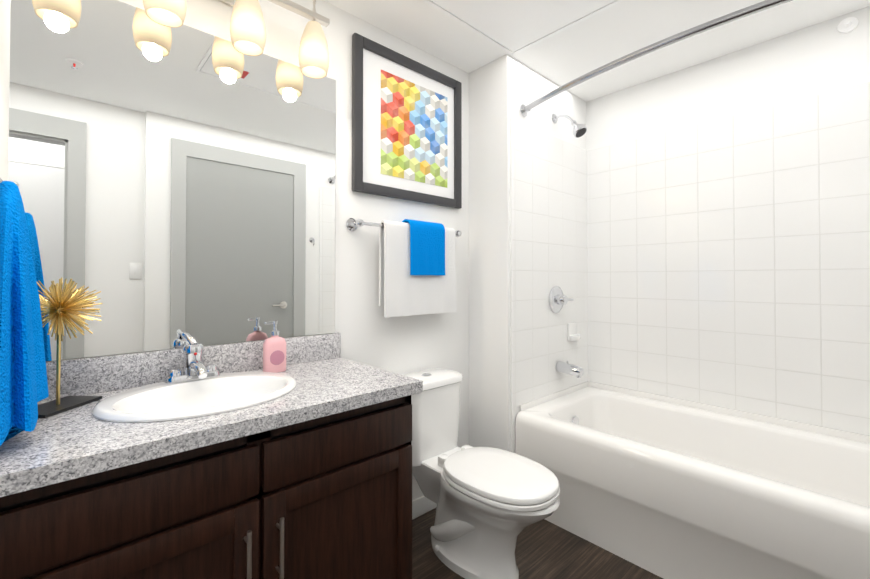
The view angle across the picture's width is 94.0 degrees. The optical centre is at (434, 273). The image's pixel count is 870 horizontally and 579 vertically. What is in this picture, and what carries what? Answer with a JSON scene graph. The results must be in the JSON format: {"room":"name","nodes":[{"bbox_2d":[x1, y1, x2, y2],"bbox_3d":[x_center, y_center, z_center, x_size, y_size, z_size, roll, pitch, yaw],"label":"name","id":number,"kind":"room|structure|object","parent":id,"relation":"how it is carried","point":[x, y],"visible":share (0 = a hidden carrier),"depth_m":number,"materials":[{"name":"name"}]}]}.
{"room":"bathroom","nodes":[
{"label":"bathroom","id":0,"kind":"room"},
{"bbox_2d":[46,0,468,500],"bbox_3d":[-0.929,0.024,1.412,2.972,2.440,0.100,1,-1,-43],"label":"wall","id":1,"kind":"structure","parent":0,"point":[372,335],"depth_m":1.91,"materials":[{"name":"white paint"}]},
{"bbox_2d":[143,0,186,27],"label":"sconce","id":2,"kind":"object","parent":1,"relation":"attached to","point":[169,13],"depth_m":1.27,"materials":[{"name":"beige glass"}]},
{"bbox_2d":[0,0,335,360],"bbox_3d":[-0.818,-0.303,1.444,1.022,1.115,0.006,1,-1,-43],"label":"mirror","id":3,"kind":"object","parent":1,"relation":"attached to","point":[173,184],"visible":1,"depth_m":1.36,"materials":[{"name":"clear glass"}]},
{"bbox_2d":[218,0,265,55],"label":"sconce","id":4,"kind":"object","parent":1,"relation":"attached to","point":[247,31],"depth_m":1.39,"materials":[{"name":"beige glass"}]},
{"bbox_2d":[268,0,329,78],"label":"sconce","id":5,"kind":"object","parent":1,"relation":"attached to","point":[313,48],"depth_m":1.56,"materials":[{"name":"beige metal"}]},
{"bbox_2d":[346,218,461,236],"bbox_3d":[-0.120,-0.223,2.031,0.685,0.060,0.086,1,-1,-43],"label":"towel bar","id":6,"kind":"object","parent":1,"relation":"attached to","point":[352,224],"visible":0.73,"depth_m":1.83,"materials":[{"name":"silver metal"}]},
{"bbox_2d":[379,220,456,316],"bbox_3d":[-0.076,-0.024,2.035,0.460,0.450,0.071,1,-1,-43],"label":"hanging towel","id":7,"kind":"object","parent":6,"relation":"hanging from","point":[403,291],"visible":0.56,"depth_m":1.94,"materials":[{"name":"white fabric"}]},
{"bbox_2d":[402,219,444,274],"bbox_3d":[-0.060,-0.129,2.051,0.226,0.274,0.098,1,-1,-43],"label":"hanging towel","id":8,"kind":"object","parent":6,"relation":"hanging from","point":[427,248],"visible":0.96,"depth_m":2.01,"materials":[{"name":"blue fabric"}]},
{"bbox_2d":[352,33,461,208],"bbox_3d":[-0.115,-0.734,2.080,0.699,0.718,0.028,1,-1,-43],"label":"picture frame","id":9,"kind":"object","parent":1,"relation":"attached to","point":[406,128],"visible":1,"depth_m":2.04,"materials":[{"name":"grey"}]},
{"bbox_2d":[381,70,446,187],"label":"art print","id":10,"kind":"object","parent":9,"relation":"attached to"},
{"bbox_2d":[412,496,436,519],"bbox_3d":[0.556,1.198,1.370,0.864,0.090,1.950,1,-1,-43],"label":"baseboard","id":11,"kind":"structure","parent":1,"relation":"attached to","point":[422,505],"depth_m":2.10,"materials":[{"name":"white"}]},
{"bbox_2d":[469,54,585,451],"bbox_3d":[0.621,0.039,2.643,0.978,2.440,0.383,1,-1,-43],"label":"wall","id":12,"kind":"structure","parent":0,"point":[503,89],"depth_m":2.28,"materials":[{"name":"white paint"}]},
{"bbox_2d":[511,407,514,452],"bbox_3d":[0.418,0.986,2.179,0.023,0.535,0.009,1,-1,-43],"label":"strip","id":13,"kind":"object","parent":12,"relation":"attached to","point":[513,429],"visible":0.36,"depth_m":2.18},
{"bbox_2d":[510,118,587,407],"bbox_3d":[0.725,-0.059,2.474,0.856,1.562,0.009,1,-1,-43],"label":"wall tile","id":14,"kind":"structure","parent":12,"relation":"attached to","point":[548,216],"depth_m":2.40,"materials":[{"name":"white tile"}]},
{"bbox_2d":[549,286,573,312],"bbox_3d":[0.770,0.157,2.460,0.182,0.163,0.067,1,-1,-43],"label":"shower valve","id":15,"kind":"object","parent":14,"relation":"attached to","point":[558,299],"visible":1,"depth_m":2.44,"materials":[{"name":"silver metal"}]},
{"bbox_2d":[556,361,583,377],"bbox_3d":[0.811,0.568,2.435,0.068,0.087,0.157,1,-1,-43],"label":"tub spout","id":16,"kind":"object","parent":14,"relation":"attached to","point":[569,369],"visible":0.98,"depth_m":2.41,"materials":[{"name":"silver metal"}]},
{"bbox_2d":[567,322,580,340],"bbox_3d":[0.895,0.368,2.580,0.110,0.110,0.056,1,-1,-43],"label":"soap dish","id":17,"kind":"object","parent":14,"relation":"attached to","point":[572,335],"visible":1,"depth_m":2.56,"materials":[{"name":"white ceramic"}]},
{"bbox_2d":[552,113,586,137],"bbox_3d":[0.805,-0.896,2.423,0.082,0.185,0.207,1,-1,-43],"label":"shower head","id":18,"kind":"object","parent":12,"relation":"attached to","point":[579,130],"visible":1,"depth_m":2.38},
{"bbox_2d":[520,0,792,116],"bbox_3d":[1.022,-0.929,1.632,0.178,0.068,1.676,1,-1,-43],"label":"shower rod","id":19,"kind":"object","parent":12,"relation":"attached to","point":[717,22],"visible":1,"depth_m":1.63,"materials":[{"name":"silver metal"}]},
{"bbox_2d":[412,508,662,578],"bbox_3d":[0.411,1.260,0.659,3.950,0.050,3.000,1,-1,-43],"label":"floor","id":20,"kind":"structure","parent":0,"point":[545,549],"depth_m":1.78,"materials":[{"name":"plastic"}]},
{"bbox_2d":[0,332,422,578],"bbox_3d":[-0.618,0.717,1.221,1.055,1.049,0.584,1,-1,-43],"label":"bathroom vanity","id":21,"kind":"object","parent":20,"relation":"on","point":[193,459],"visible":1,"depth_m":1.05,"materials":[{"name":"brown wood"}]},
{"bbox_2d":[37,278,102,417],"bbox_3d":[-1.012,0.184,1.090,0.187,0.349,0.190,1,-1,-43],"label":"decor","id":22,"kind":"object","parent":21,"relation":"on","point":[61,306],"visible":0.98,"depth_m":1.09,"materials":[{"name":"gold metal"}]},
{"bbox_2d":[92,372,296,421],"bbox_3d":[-0.682,0.414,1.210,0.524,0.140,0.430,1,-1,-43],"label":"sink basin","id":23,"kind":"object","parent":21,"relation":"in","point":[188,398],"depth_m":1.23,"materials":[{"name":"white ceramic"}]},
{"bbox_2d":[263,321,285,372],"bbox_3d":[-0.596,0.269,1.510,0.080,0.189,0.049,1,-1,-43],"label":"soap bottle","id":24,"kind":"object","parent":21,"relation":"on","point":[274,352],"visible":1,"depth_m":1.49,"materials":[{"name":"pink plastic"}]},
{"bbox_2d":[404,368,559,578],"bbox_3d":[0.165,0.869,1.774,0.383,0.759,0.799,1,-1,-43],"label":"toilet","id":25,"kind":"object","parent":20,"relation":"on","point":[492,503],"visible":1,"depth_m":1.68,"materials":[{"name":"white ceramic"}]},
{"bbox_2d":[515,381,869,578],"bbox_3d":[1.294,0.982,1.858,0.828,0.534,1.663,1,-1,-43],"label":"bathtub","id":26,"kind":"object","parent":20,"relation":"on","point":[664,487],"visible":1,"depth_m":1.77,"materials":[{"name":"white ceramic"}]},
{"bbox_2d":[324,0,869,101],"bbox_3d":[0.411,-1.230,0.690,3.950,0.050,3.000,1,-1,-43],"label":"ceiling","id":27,"kind":"structure","parent":0,"point":[599,39],"depth_m":2.01,"materials":[{"name":"white paint"}]},
{"bbox_2d":[423,0,622,54],"bbox_3d":[0.227,-1.192,1.494,1.220,0.007,0.765,1,-1,-43],"label":"ceiling access panel","id":28,"kind":"object","parent":27,"relation":"attached to","point":[512,27],"visible":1,"depth_m":1.87,"materials":[{"name":"grey"}]},
{"bbox_2d":[586,6,869,150],"bbox_3d":[1.688,0.032,2.130,0.100,2.440,1.817,1,-1,-43],"label":"wall","id":29,"kind":"structure","parent":0,"point":[819,58],"depth_m":2.14,"materials":[{"name":"white paint"}]},
{"bbox_2d":[587,82,869,435],"bbox_3d":[1.598,-0.063,2.149,0.009,1.562,1.667,1,-1,-43],"label":"wall tiles","id":30,"kind":"structure","parent":29,"relation":"attached to","point":[729,262],"depth_m":2.12,"materials":[{"name":"white tile"}]},
{"bbox_2d":[837,17,857,32],"bbox_3d":[1.872,-1.136,1.839,0.040,0.068,0.068,1,-1,-43],"label":"sprinkler","id":31,"kind":"object","parent":29,"relation":"attached to","point":[848,24],"visible":1,"depth_m":1.84,"materials":[{"name":"white plastic"}]},
{"bbox_3d":[-1.044,0.016,0.818,0.120,2.440,0.620,1,-1,-43],"label":"wall","id":32,"kind":"structure","parent":0,"visible":0},
{"bbox_2d":[0,181,48,445],"bbox_3d":[-0.951,0.019,0.904,0.132,0.670,0.452,1,-1,-43],"label":"towel","id":33,"kind":"object","parent":32,"relation":"attached to","point":[23,382],"visible":1,"depth_m":0.84,"materials":[{"name":"blue fabric"}]}
]}

